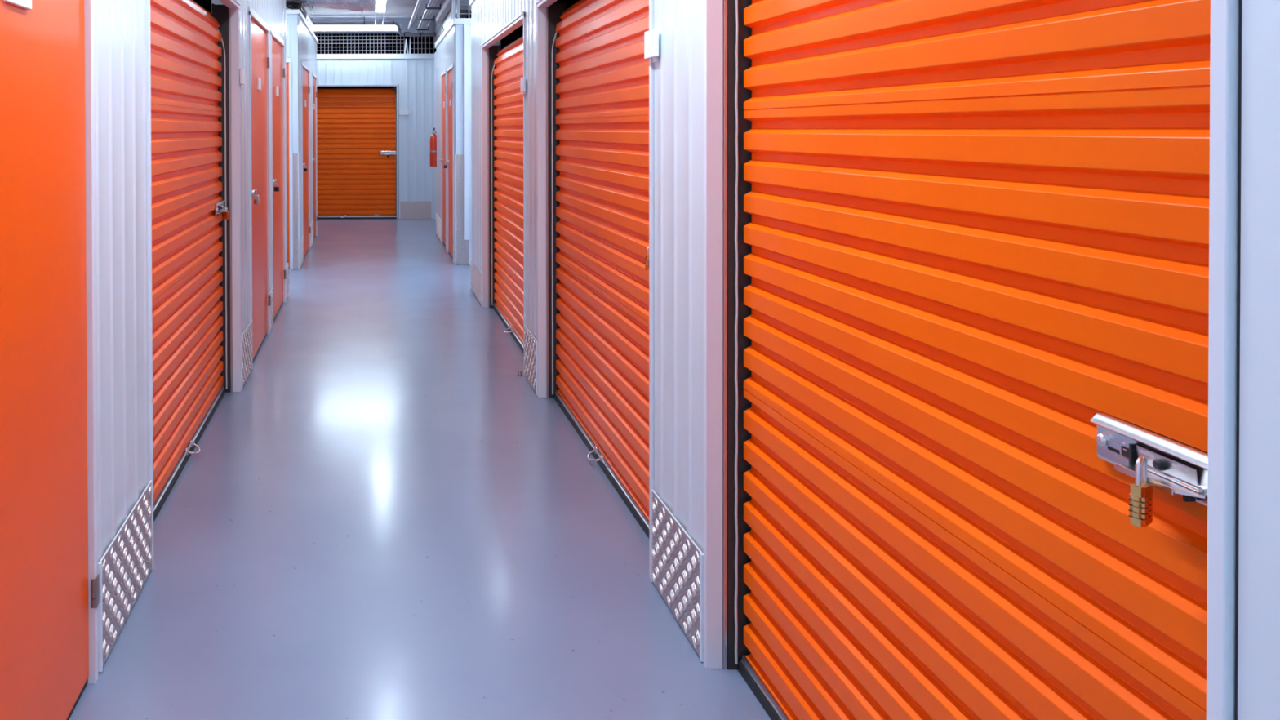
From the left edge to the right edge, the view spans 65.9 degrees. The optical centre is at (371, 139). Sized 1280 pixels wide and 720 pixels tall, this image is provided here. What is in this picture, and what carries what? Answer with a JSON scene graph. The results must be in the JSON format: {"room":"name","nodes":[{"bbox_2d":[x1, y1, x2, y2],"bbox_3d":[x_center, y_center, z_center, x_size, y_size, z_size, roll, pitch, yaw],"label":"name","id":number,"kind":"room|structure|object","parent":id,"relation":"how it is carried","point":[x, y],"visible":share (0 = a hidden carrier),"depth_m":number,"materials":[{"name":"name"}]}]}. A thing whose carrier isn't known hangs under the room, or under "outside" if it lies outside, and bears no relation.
{"room":"self-storage corridor","nodes":[
{"label":"self-storage corridor","id":0,"kind":"room"},
{"bbox_2d":[93,0,149,563],"bbox_3d":[-0.736,0.077,2.667,0.054,2.595,0.582,0,1,0],"label":"wall","id":1,"kind":"structure","parent":0,"point":[120,64],"depth_m":2.64,"materials":[{"name":"white metal"}]},
{"bbox_2d":[97,480,153,671],"bbox_3d":[-0.701,1.229,2.687,0.011,0.286,0.565,0,1,0],"label":"kick plate","id":2,"kind":"object","parent":1,"relation":"attached to","point":[125,567],"visible":1,"depth_m":2.63,"materials":[{"name":"silver metal"}]},
{"bbox_2d":[211,0,224,16],"bbox_3d":[-1.681,0.027,7.751,1.837,2.595,0.060,0,1,0],"label":"wall","id":3,"kind":"structure","parent":0,"point":[215,2],"depth_m":7.71,"materials":[{"name":"white metal"}]},
{"bbox_2d":[238,0,287,336],"bbox_3d":[-0.736,0.038,6.383,0.054,2.595,2.795,0,1,0],"label":"wall","id":4,"kind":"structure","parent":0,"point":[244,7],"depth_m":5.33,"materials":[{"name":"white metal"}]},
{"bbox_2d":[240,67,244,86],"bbox_3d":[-0.703,-0.330,5.009,0.022,0.098,0.118,0,1,0],"label":"number plaque","id":5,"kind":"object","parent":4,"relation":"attached to","point":[242,70],"visible":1,"depth_m":4.97,"materials":[{"name":"white plastic"}]},
{"bbox_2d":[240,320,253,389],"bbox_3d":[-0.701,1.200,5.228,0.011,0.290,0.428,0,1,0],"label":"kick plate","id":6,"kind":"object","parent":4,"relation":"attached to","point":[246,361],"visible":1,"depth_m":5.19,"materials":[{"name":"silver metal"}]},
{"bbox_2d":[248,6,271,359],"bbox_3d":[-0.718,0.282,5.918,0.089,2.117,0.972,0,1,0],"label":"hinged door","id":7,"kind":"structure","parent":4,"relation":"in","point":[259,59],"depth_m":5.94,"materials":[{"name":"orange metal"}]},
{"bbox_2d":[253,195,260,204],"bbox_3d":[-0.680,0.357,5.514,0.036,0.057,0.016,0,1,16],"label":"padlock","id":8,"kind":"object","parent":7,"relation":"hanging from","point":[256,201],"visible":1,"depth_m":5.51,"materials":[{"name":"silver metal"}]},
{"bbox_2d":[270,287,273,333],"bbox_3d":[-0.702,1.189,6.498,0.011,0.286,0.168,0,1,0],"label":"kick plate","id":9,"kind":"object","parent":4,"relation":"attached to","point":[272,289],"visible":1,"depth_m":6.51,"materials":[{"name":"silver metal"}]},
{"bbox_2d":[270,27,285,320],"bbox_3d":[-0.718,0.270,7.058,0.089,2.117,0.972,0,1,0],"label":"hinged door","id":10,"kind":"structure","parent":4,"relation":"in","point":[277,52],"depth_m":7.15,"materials":[{"name":"orange metal"}]},
{"bbox_2d":[274,184,279,191],"bbox_3d":[-0.680,0.346,6.654,0.036,0.057,0.016,0,1,16],"label":"padlock","id":11,"kind":"object","parent":10,"relation":"hanging from","point":[276,188],"visible":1,"depth_m":6.65,"materials":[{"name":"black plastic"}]},
{"bbox_2d":[285,262,288,302],"bbox_3d":[-0.702,1.176,7.675,0.011,0.286,0.243,0,1,0],"label":"kick plate","id":12,"kind":"object","parent":4,"relation":"attached to","point":[287,264],"visible":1,"depth_m":7.68,"materials":[{"name":"silver metal"}]},
{"bbox_2d":[285,13,299,241],"bbox_3d":[-1.242,0.009,9.334,1.015,2.595,0.054,0,1,0],"label":"wall","id":13,"kind":"structure","parent":0,"point":[295,54],"depth_m":9.30,"materials":[{"name":"white metal"}]},
{"bbox_2d":[286,57,292,270],"bbox_3d":[-1.277,0.248,9.332,0.956,2.117,0.063,0,1,0],"label":"hinged door","id":14,"kind":"structure","parent":13,"relation":"in","point":[289,141],"depth_m":9.31,"materials":[{"name":"orange metal"}]},
{"bbox_2d":[285,8,298,14],"bbox_3d":[-1.666,-1.264,9.301,1.877,0.045,0.052,0,1,0],"label":"trim","id":15,"kind":"structure","parent":13,"relation":"attached to","point":[291,11],"depth_m":9.27,"materials":[{"name":"white metal"}]},
{"bbox_2d":[291,152,299,269],"bbox_3d":[-0.764,0.718,9.311,0.071,1.168,0.011,0,1,0],"label":"kick plate","id":16,"kind":"object","parent":13,"relation":"attached to","point":[295,156],"visible":1,"depth_m":9.31,"materials":[{"name":"silver metal"}]},
{"bbox_2d":[297,14,317,244],"bbox_3d":[-0.758,-0.009,10.897,0.054,2.595,3.168,0,1,0],"label":"wall","id":17,"kind":"structure","parent":0,"point":[300,135],"depth_m":10.27,"materials":[{"name":"white metal"}]},
{"bbox_2d":[299,235,303,269],"bbox_3d":[-0.724,1.157,9.558,0.011,0.286,0.418,0,1,0],"label":"kick plate","id":18,"kind":"object","parent":17,"relation":"attached to","point":[301,241],"visible":1,"depth_m":9.54,"materials":[{"name":"silver metal"}]},
{"bbox_2d":[301,61,310,257],"bbox_3d":[-0.740,0.236,10.323,0.089,2.117,1.132,0,1,0],"label":"hinged door","id":19,"kind":"structure","parent":17,"relation":"in","point":[305,89],"depth_m":10.43,"materials":[{"name":"orange metal"}]},
{"bbox_2d":[298,9,318,43],"bbox_3d":[-0.758,-1.284,10.882,0.082,0.045,3.190,0,1,0],"label":"trim","id":20,"kind":"structure","parent":17,"relation":"attached to","point":[300,15],"depth_m":10.48,"materials":[{"name":"white metal"}]},
{"bbox_2d":[285,0,303,13],"bbox_3d":[-1.008,-1.368,9.706,0.600,0.126,0.666,0,1,0],"label":"cable bundle","id":21,"kind":"object","parent":20,"relation":"on","point":[295,5],"visible":0.44,"depth_m":9.43,"materials":[{"name":"black plastic"}]},
{"bbox_2d":[288,7,314,31],"bbox_3d":[-0.865,-1.433,11.411,0.238,0.242,1.351,0,1,0],"label":"duct","id":22,"kind":"object","parent":20,"relation":"on","point":[305,15],"visible":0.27,"depth_m":10.98,"materials":[{"name":"white metal"}]},
{"bbox_2d":[310,219,313,248],"bbox_3d":[-0.724,1.140,11.188,0.011,0.286,0.578,0,1,0],"label":"kick plate","id":23,"kind":"object","parent":17,"relation":"attached to","point":[312,223],"visible":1,"depth_m":11.12,"materials":[{"name":"silver metal"}]},
{"bbox_2d":[311,71,317,239],"bbox_3d":[-0.740,0.220,11.888,0.089,2.117,0.842,0,1,0],"label":"hinged door","id":24,"kind":"structure","parent":17,"relation":"in","point":[314,95],"depth_m":12.05,"materials":[{"name":"orange metal"}]},
{"bbox_2d":[285,0,444,20],"bbox_3d":[-0.006,-1.814,6.081,5.200,0.100,22.200,0,1,0],"label":"ceiling","id":25,"kind":"structure","parent":0,"point":[394,9],"depth_m":13.60,"materials":[{"name":"paint"}]},
{"bbox_2d":[287,0,374,13],"bbox_3d":[-1.241,-1.613,10.364,2.530,0.384,0.560,0,1,0],"label":"duct","id":26,"kind":"object","parent":25,"relation":"hanging from","point":[352,5],"visible":0.39,"depth_m":10.20,"materials":[{"name":"white metal"}]},
{"bbox_2d":[312,17,397,31],"bbox_3d":[-0.349,-1.750,14.232,1.539,0.195,0.120,0,1,0],"label":"strip light","id":27,"kind":"object","parent":25,"relation":"hanging from","point":[317,28],"visible":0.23,"depth_m":14.20,"materials":[{"name":"white plastic"}]},
{"bbox_2d":[314,25,397,30],"bbox_3d":[-0.348,-1.693,14.233,1.491,0.071,0.072,0,1,0],"label":"diffuser","id":28,"kind":"object","parent":27,"relation":"attached to","point":[316,27],"depth_m":14.20,"materials":[{"name":"white plastic"}]},
{"bbox_2d":[312,17,435,36],"bbox_3d":[-0.456,-1.696,14.103,4.100,0.301,0.064,0,1,0],"label":"drain pipe","id":29,"kind":"object","parent":25,"relation":"hanging from","point":[377,23],"visible":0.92,"depth_m":14.08,"materials":[{"name":"grey metal"}]},
{"bbox_2d":[374,7,384,25],"bbox_3d":[0.104,-1.625,4.558,0.128,0.028,18.950,0,1,0],"label":"rail","id":30,"kind":"object","parent":25,"relation":"hanging from","point":[375,7],"visible":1,"depth_m":13.01,"materials":[{"name":"white metal"}]},
{"bbox_2d":[375,0,386,12],"bbox_3d":[0.104,-1.649,11.203,0.128,0.062,1.516,0,1,0],"label":"strip light","id":31,"kind":"object","parent":30,"relation":"attached to","point":[380,5],"visible":1,"depth_m":11.37,"materials":[{"name":"white plastic"}]},
{"bbox_2d":[407,0,420,29],"bbox_3d":[0.572,-1.664,9.233,0.038,0.038,10.500,0,1,0],"label":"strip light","id":32,"kind":"object","parent":25,"relation":"hanging from","point":[418,1],"visible":1,"depth_m":12.52,"materials":[{"name":"white plastic"}]},
{"bbox_2d":[416,14,428,30],"bbox_3d":[0.729,-1.708,13.483,0.182,0.272,0.036,0,1,0],"label":"bracket","id":33,"kind":"object","parent":25,"relation":"hanging from","point":[428,15],"visible":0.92,"depth_m":13.47,"materials":[{"name":"grey metal"}]},
{"bbox_2d":[420,0,434,20],"bbox_3d":[0.729,-1.695,12.263,0.182,0.272,0.036,0,1,0],"label":"bracket","id":34,"kind":"object","parent":25,"relation":"hanging from","point":[420,0],"visible":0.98,"depth_m":12.25,"materials":[{"name":"grey metal"}]},
{"bbox_2d":[425,2,440,8],"bbox_3d":[0.729,-1.683,11.103,0.182,0.272,0.036,0,1,0],"label":"bracket","id":35,"kind":"object","parent":25,"relation":"hanging from","point":[426,7],"visible":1,"depth_m":11.09,"materials":[{"name":"grey metal"}]},
{"bbox_2d":[415,0,431,32],"bbox_3d":[0.672,-1.567,9.184,0.020,0.019,10.400,0,1,0],"label":"electrical cable","id":36,"kind":"object","parent":35,"relation":"on","point":[430,1],"visible":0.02,"depth_m":11.90,"materials":[{"name":"grey plastic"}]},
{"bbox_2d":[417,0,435,32],"bbox_3d":[0.707,-1.569,9.184,0.026,0.025,10.400,0,1,0],"label":"electrical cable","id":37,"kind":"object","parent":35,"relation":"on","point":[433,1],"visible":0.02,"depth_m":11.86,"materials":[{"name":"grey plastic"}]},
{"bbox_2d":[420,0,437,32],"bbox_3d":[0.743,-1.571,9.184,0.020,0.019,10.400,0,1,0],"label":"electrical cable","id":38,"kind":"object","parent":35,"relation":"on","point":[436,0],"visible":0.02,"depth_m":12.04,"materials":[{"name":"grey plastic"}]},
{"bbox_2d":[422,0,441,32],"bbox_3d":[0.780,-1.573,9.184,0.024,0.023,10.400,0,1,0],"label":"electrical cable","id":39,"kind":"object","parent":35,"relation":"on","point":[439,1],"visible":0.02,"depth_m":11.94,"materials":[{"name":"grey plastic"}]},
{"bbox_2d":[433,0,471,43],"bbox_3d":[1.037,-1.642,12.383,0.155,0.378,4.200,0,1,0],"label":"ceiling beam","id":40,"kind":"structure","parent":25,"relation":"attached to","point":[437,28],"depth_m":11.83,"materials":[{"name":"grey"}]},
{"bbox_2d":[435,0,456,23],"bbox_3d":[0.914,-1.587,8.914,0.070,0.080,7.860,0,1,0],"label":"strip light","id":41,"kind":"object","parent":40,"relation":"attached to","point":[447,5],"visible":1,"depth_m":11.62,"materials":[{"name":"white plastic"}]},
{"bbox_2d":[311,19,434,219],"bbox_3d":[-0.001,-0.302,14.556,5.200,3.100,0.124,0,1,0],"label":"wall","id":42,"kind":"structure","parent":0,"point":[415,76],"depth_m":14.49,"materials":[{"name":"white metal"}]},
{"bbox_2d":[316,53,434,58],"bbox_3d":[-0.820,-1.282,14.509,3.570,0.075,0.076,0,1,0],"label":"trim","id":43,"kind":"structure","parent":42,"relation":"attached to","point":[318,55],"depth_m":14.47,"materials":[{"name":"white metal"}]},
{"bbox_2d":[313,31,404,53],"bbox_3d":[-0.503,-1.493,14.521,2.009,0.349,0.032,0,1,0],"label":"mesh panel","id":44,"kind":"object","parent":43,"relation":"on","point":[324,33],"visible":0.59,"depth_m":14.52,"materials":[{"name":"grey metal"}]},
{"bbox_2d":[404,39,410,53],"bbox_3d":[0.552,-1.439,14.499,0.107,0.232,0.022,0,1,0],"label":"stand","id":45,"kind":"object","parent":43,"relation":"on","point":[406,40],"visible":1,"depth_m":14.49,"materials":[{"name":"white metal"}]},
{"bbox_2d":[409,31,435,53],"bbox_3d":[0.805,-1.498,14.521,0.429,0.349,0.032,0,1,0],"label":"mesh panel","id":46,"kind":"object","parent":43,"relation":"on","point":[414,48],"visible":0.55,"depth_m":14.52,"materials":[{"name":"grey metal"}]},
{"bbox_2d":[399,109,408,115],"bbox_3d":[0.496,-0.408,14.486,0.140,0.098,0.022,0,1,0],"label":"number plaque","id":47,"kind":"object","parent":42,"relation":"attached to","point":[402,112],"visible":1,"depth_m":14.47,"materials":[{"name":"white plastic"}]},
{"bbox_2d":[400,200,431,218],"bbox_3d":[0.681,1.103,14.505,0.503,0.280,0.011,0,1,0],"label":"kick plate","id":48,"kind":"object","parent":42,"relation":"attached to","point":[408,209],"visible":1,"depth_m":14.50,"materials":[{"name":"silver metal"}]},
{"bbox_2d":[411,0,422,27],"bbox_3d":[0.616,-1.689,9.233,0.022,0.021,10.500,0,1,0],"label":"conduit","id":49,"kind":"object","parent":42,"relation":"attached to","point":[421,1],"visible":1,"depth_m":12.72,"materials":[{"name":"grey metal"}]},
{"bbox_2d":[314,33,435,84],"bbox_3d":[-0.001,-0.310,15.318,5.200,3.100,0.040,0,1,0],"label":"vent grille","id":50,"kind":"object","parent":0,"point":[330,42],"depth_m":15.28,"materials":[{"name":"black metal"}]},
{"bbox_2d":[68,218,771,719],"bbox_3d":[0.005,1.386,6.115,5.200,0.100,22.200,0,1,0],"label":"floor","id":51,"kind":"structure","parent":0,"point":[387,519],"depth_m":3.11,"materials":[{"name":"grey concrete"}]},
{"bbox_2d":[316,84,399,219],"bbox_3d":[-0.468,-0.013,14.773,1.760,2.520,0.576,0,1,0],"label":"roller shutter","id":52,"kind":"object","parent":51,"relation":"on","point":[357,124],"visible":0.74,"depth_m":14.59,"materials":[{"name":"orange metal"}]},
{"bbox_2d":[316,86,393,88],"bbox_3d":[-0.471,-0.913,14.797,1.745,0.720,0.508,0,1,0],"label":"hood","id":53,"kind":"object","parent":52,"relation":"attached to","point":[317,86],"depth_m":15.03,"materials":[{"name":"black metal"}]},
{"bbox_2d":[517,370,522,376],"bbox_3d":[0.839,1.327,5.294,0.026,0.029,0.025,0,1,0],"label":"bolt","id":54,"kind":"object","parent":51,"relation":"on","point":[519,374],"visible":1,"depth_m":5.29,"materials":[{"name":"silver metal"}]},
{"bbox_2d":[703,0,1242,719],"bbox_3d":[1.140,0.118,1.682,0.576,2.520,1.498,0,1,0],"label":"roller shutter","id":55,"kind":"object","parent":51,"relation":"on","point":[968,264],"visible":0.98,"depth_m":1.49,"materials":[{"name":"orange metal"}]},
{"bbox_2d":[1128,456,1152,527],"bbox_3d":[0.904,0.412,1.097,0.032,0.078,0.018,-1,1,-34],"label":"padlock","id":56,"kind":"object","parent":55,"relation":"hanging from","point":[1140,508],"visible":1,"depth_m":1.09,"materials":[{"name":"gold metal"}]},
{"bbox_2d":[434,52,436,220],"bbox_3d":[0.993,-0.029,13.460,0.054,2.570,2.080,0,1,0],"label":"wall","id":57,"kind":"structure","parent":0,"point":[435,64],"depth_m":14.25,"materials":[{"name":"white metal"}]},
{"bbox_2d":[429,128,436,166],"bbox_3d":[0.880,0.113,12.769,0.181,0.531,0.144,0,1,0],"label":"fire extinguisher","id":58,"kind":"object","parent":57,"relation":"attached to","point":[433,150],"visible":0.73,"depth_m":12.73,"materials":[{"name":"red metal"}]},
{"bbox_2d":[435,25,455,264],"bbox_3d":[0.880,0.014,11.002,0.054,2.535,2.798,0,1,0],"label":"wall","id":59,"kind":"structure","parent":0,"point":[438,50],"depth_m":11.55,"materials":[{"name":"white metal"}]},
{"bbox_2d":[435,213,441,242],"bbox_3d":[0.854,1.126,11.943,0.011,0.286,0.928,0,1,0],"label":"kick plate","id":60,"kind":"object","parent":59,"relation":"attached to","point":[438,221],"visible":1,"depth_m":11.87,"materials":[{"name":"silver metal"}]},
{"bbox_2d":[439,68,446,246],"bbox_3d":[0.863,0.235,11.103,0.089,2.092,0.732,0,1,0],"label":"hinged door","id":61,"kind":"structure","parent":59,"relation":"in","point":[443,74],"depth_m":11.24,"materials":[{"name":"orange metal"}]},
{"bbox_2d":[434,18,454,48],"bbox_3d":[0.872,-1.223,10.985,0.082,0.060,2.825,0,1,0],"label":"trim","id":62,"kind":"structure","parent":59,"relation":"attached to","point":[451,24],"depth_m":10.70,"materials":[{"name":"white metal"}]},
{"bbox_2d":[451,0,455,18],"bbox_3d":[0.873,-1.525,10.005,0.033,0.564,0.040,0,1,0],"label":"post","id":63,"kind":"object","parent":62,"relation":"on","point":[453,2],"visible":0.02,"depth_m":9.99,"materials":[{"name":"white metal"}]},
{"bbox_2d":[457,0,459,17],"bbox_3d":[0.922,-1.525,10.005,0.025,0.564,0.040,0,1,0],"label":"post","id":64,"kind":"object","parent":62,"relation":"on","point":[458,1],"visible":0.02,"depth_m":9.99,"materials":[{"name":"white metal"}]},
{"bbox_2d":[459,0,471,17],"bbox_3d":[1.342,-1.524,10.011,0.817,0.565,0.032,0,1,0],"label":"mesh panel","id":65,"kind":"object","parent":64,"relation":"attached to","point":[468,9],"visible":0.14,"depth_m":10.01,"materials":[{"name":"grey metal"}]},
{"bbox_2d":[445,225,447,252],"bbox_3d":[0.854,1.140,10.675,0.011,0.286,0.143,0,1,0],"label":"kick plate","id":66,"kind":"object","parent":59,"relation":"attached to","point":[446,225],"visible":1,"depth_m":10.64,"materials":[{"name":"silver metal"}]},
{"bbox_2d":[444,62,453,262],"bbox_3d":[0.863,0.244,10.191,0.089,2.092,0.807,0,1,0],"label":"hinged door","id":67,"kind":"structure","parent":59,"relation":"in","point":[450,70],"depth_m":10.29,"materials":[{"name":"orange metal"}]},
{"bbox_2d":[451,7,471,20],"bbox_3d":[1.775,-1.542,11.204,1.640,0.563,0.040,0,1,0],"label":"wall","id":68,"kind":"structure","parent":0,"point":[451,7],"depth_m":11.18,"materials":[{"name":"paint"}]},
{"bbox_2d":[454,24,471,265],"bbox_3d":[1.729,0.026,9.624,1.743,2.535,0.054,0,1,0],"label":"wall","id":69,"kind":"structure","parent":0,"point":[459,28],"depth_m":9.60,"materials":[{"name":"white metal"}]},
{"bbox_2d":[454,154,470,264],"bbox_3d":[0.931,0.723,9.601,0.151,1.140,0.011,0,1,0],"label":"kick plate","id":70,"kind":"object","parent":69,"relation":"attached to","point":[462,246],"visible":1,"depth_m":9.60,"materials":[{"name":"silver metal"}]},
{"bbox_2d":[453,17,471,24],"bbox_3d":[1.718,-1.212,9.592,1.755,0.060,0.052,0,1,0],"label":"trim","id":71,"kind":"structure","parent":69,"relation":"attached to","point":[456,20],"depth_m":9.57,"materials":[{"name":"white metal"}]},
{"bbox_2d":[463,23,470,239],"bbox_3d":[0.971,-0.072,9.562,0.054,2.208,0.042,0,1,0],"label":"strip","id":72,"kind":"object","parent":69,"relation":"attached to","point":[466,26],"visible":1,"depth_m":9.54,"materials":[{"name":"white metal"}]},
{"bbox_2d":[493,40,500,45],"bbox_3d":[1.759,0.041,8.111,1.682,2.535,0.060,0,1,0],"label":"wall","id":73,"kind":"structure","parent":0,"point":[497,43],"depth_m":8.07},
{"bbox_2d":[471,0,537,340],"bbox_3d":[0.891,0.061,6.505,0.054,2.535,3.273,0,1,0],"label":"wall","id":74,"kind":"structure","parent":0,"point":[531,6],"depth_m":5.35,"materials":[{"name":"white metal"}]},
{"bbox_2d":[469,0,475,5],"bbox_3d":[0.887,-1.125,1.563,0.074,0.060,13.150,0,1,0],"label":"trim","id":75,"kind":"structure","parent":74,"relation":"attached to","point":[471,2],"depth_m":8.01,"materials":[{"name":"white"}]},
{"bbox_2d":[470,258,482,306],"bbox_3d":[0.865,1.180,7.740,0.011,0.266,0.813,0,1,0],"label":"kick plate","id":76,"kind":"object","parent":74,"relation":"attached to","point":[476,275],"visible":1,"depth_m":7.69,"materials":[{"name":"silver metal"}]},
{"bbox_2d":[480,0,564,353],"bbox_3d":[1.140,0.070,6.299,0.576,2.520,2.040,0,1,0],"label":"roller shutter","id":77,"kind":"object","parent":74,"relation":"attached to","point":[504,64],"visible":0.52,"depth_m":6.66,"materials":[{"name":"orange metal"}]},
{"bbox_2d":[493,35,524,343],"bbox_3d":[1.016,0.289,6.301,0.131,2.008,1.951,0,1,0],"label":"curtain","id":78,"kind":"object","parent":77,"relation":"hanging from","point":[508,56],"depth_m":6.52,"materials":[{"name":"orange metal"}]},
{"bbox_2d":[500,0,564,49],"bbox_3d":[1.171,-0.830,6.289,0.508,0.720,2.025,0,1,0],"label":"wall","id":79,"kind":"structure","parent":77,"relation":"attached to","point":[513,40],"depth_m":7.28,"materials":[{"name":"white metal"}]},
{"bbox_2d":[520,76,526,94],"bbox_3d":[0.856,-0.299,5.259,0.022,0.098,0.118,0,1,0],"label":"number plaque","id":80,"kind":"object","parent":74,"relation":"attached to","point":[522,80],"visible":1,"depth_m":5.25,"materials":[{"name":"white plastic"}]},
{"bbox_2d":[524,324,537,395],"bbox_3d":[0.865,1.198,5.087,0.011,0.286,0.397,0,1,0],"label":"kick plate","id":81,"kind":"object","parent":74,"relation":"attached to","point":[530,341],"visible":1,"depth_m":5.06,"materials":[{"name":"silver metal"}]},
{"bbox_2d":[653,0,703,553],"bbox_3d":[0.891,0.102,2.648,0.054,2.535,0.446,0,1,0],"label":"wall","id":82,"kind":"structure","parent":0,"point":[678,71],"depth_m":2.63,"materials":[{"name":"white metal"}]},
{"bbox_2d":[644,27,658,62],"bbox_3d":[0.856,-0.283,2.839,0.022,0.098,0.118,0,1,0],"label":"number plaque","id":83,"kind":"object","parent":82,"relation":"attached to","point":[651,37],"visible":1,"depth_m":2.83,"materials":[{"name":"white plastic"}]},
{"bbox_2d":[650,489,703,662],"bbox_3d":[0.865,1.224,2.660,0.011,0.286,0.438,0,1,0],"label":"kick plate","id":84,"kind":"object","parent":82,"relation":"attached to","point":[677,562],"visible":1,"depth_m":2.63,"materials":[{"name":"silver metal"}]},
{"bbox_2d":[1237,0,1279,719],"bbox_3d":[0.892,0.151,-2.033,0.054,2.535,5.932,0,1,0],"label":"wall","id":85,"kind":"structure","parent":0,"point":[1259,528],"depth_m":0.91,"materials":[{"name":"white metal"}]},
{"bbox_3d":[-0.740,-0.975,1.877,0.054,0.475,0.975,0,1,0],"label":"wall","id":86,"kind":"structure","parent":0,"visible":0},
{"bbox_2d":[0,0,99,719],"bbox_3d":[-0.730,0.324,1.891,0.064,2.117,0.967,0,1,0],"label":"hinged door","id":87,"kind":"structure","parent":86,"relation":"in","point":[50,577],"depth_m":2.05,"materials":[{"name":"orange metal"}]},
{"bbox_3d":[0.888,-0.943,3.859,0.054,0.472,1.997,0,1,0],"label":"wall","id":88,"kind":"structure","parent":0,"visible":0},
{"bbox_2d":[535,0,654,577],"bbox_3d":[1.140,0.096,3.873,0.576,2.520,2.002,0,1,0],"label":"roller shutter","id":89,"kind":"object","parent":88,"relation":"attached to","point":[596,124],"visible":0.59,"depth_m":3.88,"materials":[{"name":"orange metal"}]},
{"bbox_2d":[564,0,580,9],"bbox_3d":[1.171,-0.805,3.863,0.508,0.720,1.987,0,1,0],"label":"hood","id":90,"kind":"object","parent":89,"relation":"attached to","point":[569,4],"depth_m":4.84,"materials":[{"name":"black"}]},
{"bbox_2d":[644,246,648,270],"bbox_3d":[0.914,0.392,3.070,0.032,0.078,0.018,0,1,-20],"label":"padlock","id":91,"kind":"object","parent":89,"relation":"hanging from","point":[646,263],"visible":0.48,"depth_m":3.06,"materials":[{"name":"gold metal"}]},
{"bbox_3d":[-0.740,-0.986,3.962,0.054,0.495,2.025,0,1,0],"label":"wall","id":92,"kind":"structure","parent":0,"visible":0},
{"bbox_2d":[146,0,241,521],"bbox_3d":[-0.985,0.102,3.974,0.576,2.520,2.040,0,1,0],"label":"roller shutter","id":93,"kind":"object","parent":92,"relation":"attached to","point":[193,58],"visible":0.68,"depth_m":4.10,"materials":[{"name":"orange metal"}]},
{"bbox_2d":[222,206,229,219],"bbox_3d":[-0.757,0.382,4.819,0.036,0.067,0.016,0,1,30],"label":"padlock","id":94,"kind":"object","parent":93,"relation":"hanging from","point":[225,215],"visible":0.99,"depth_m":4.81,"materials":[{"name":"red metal"}]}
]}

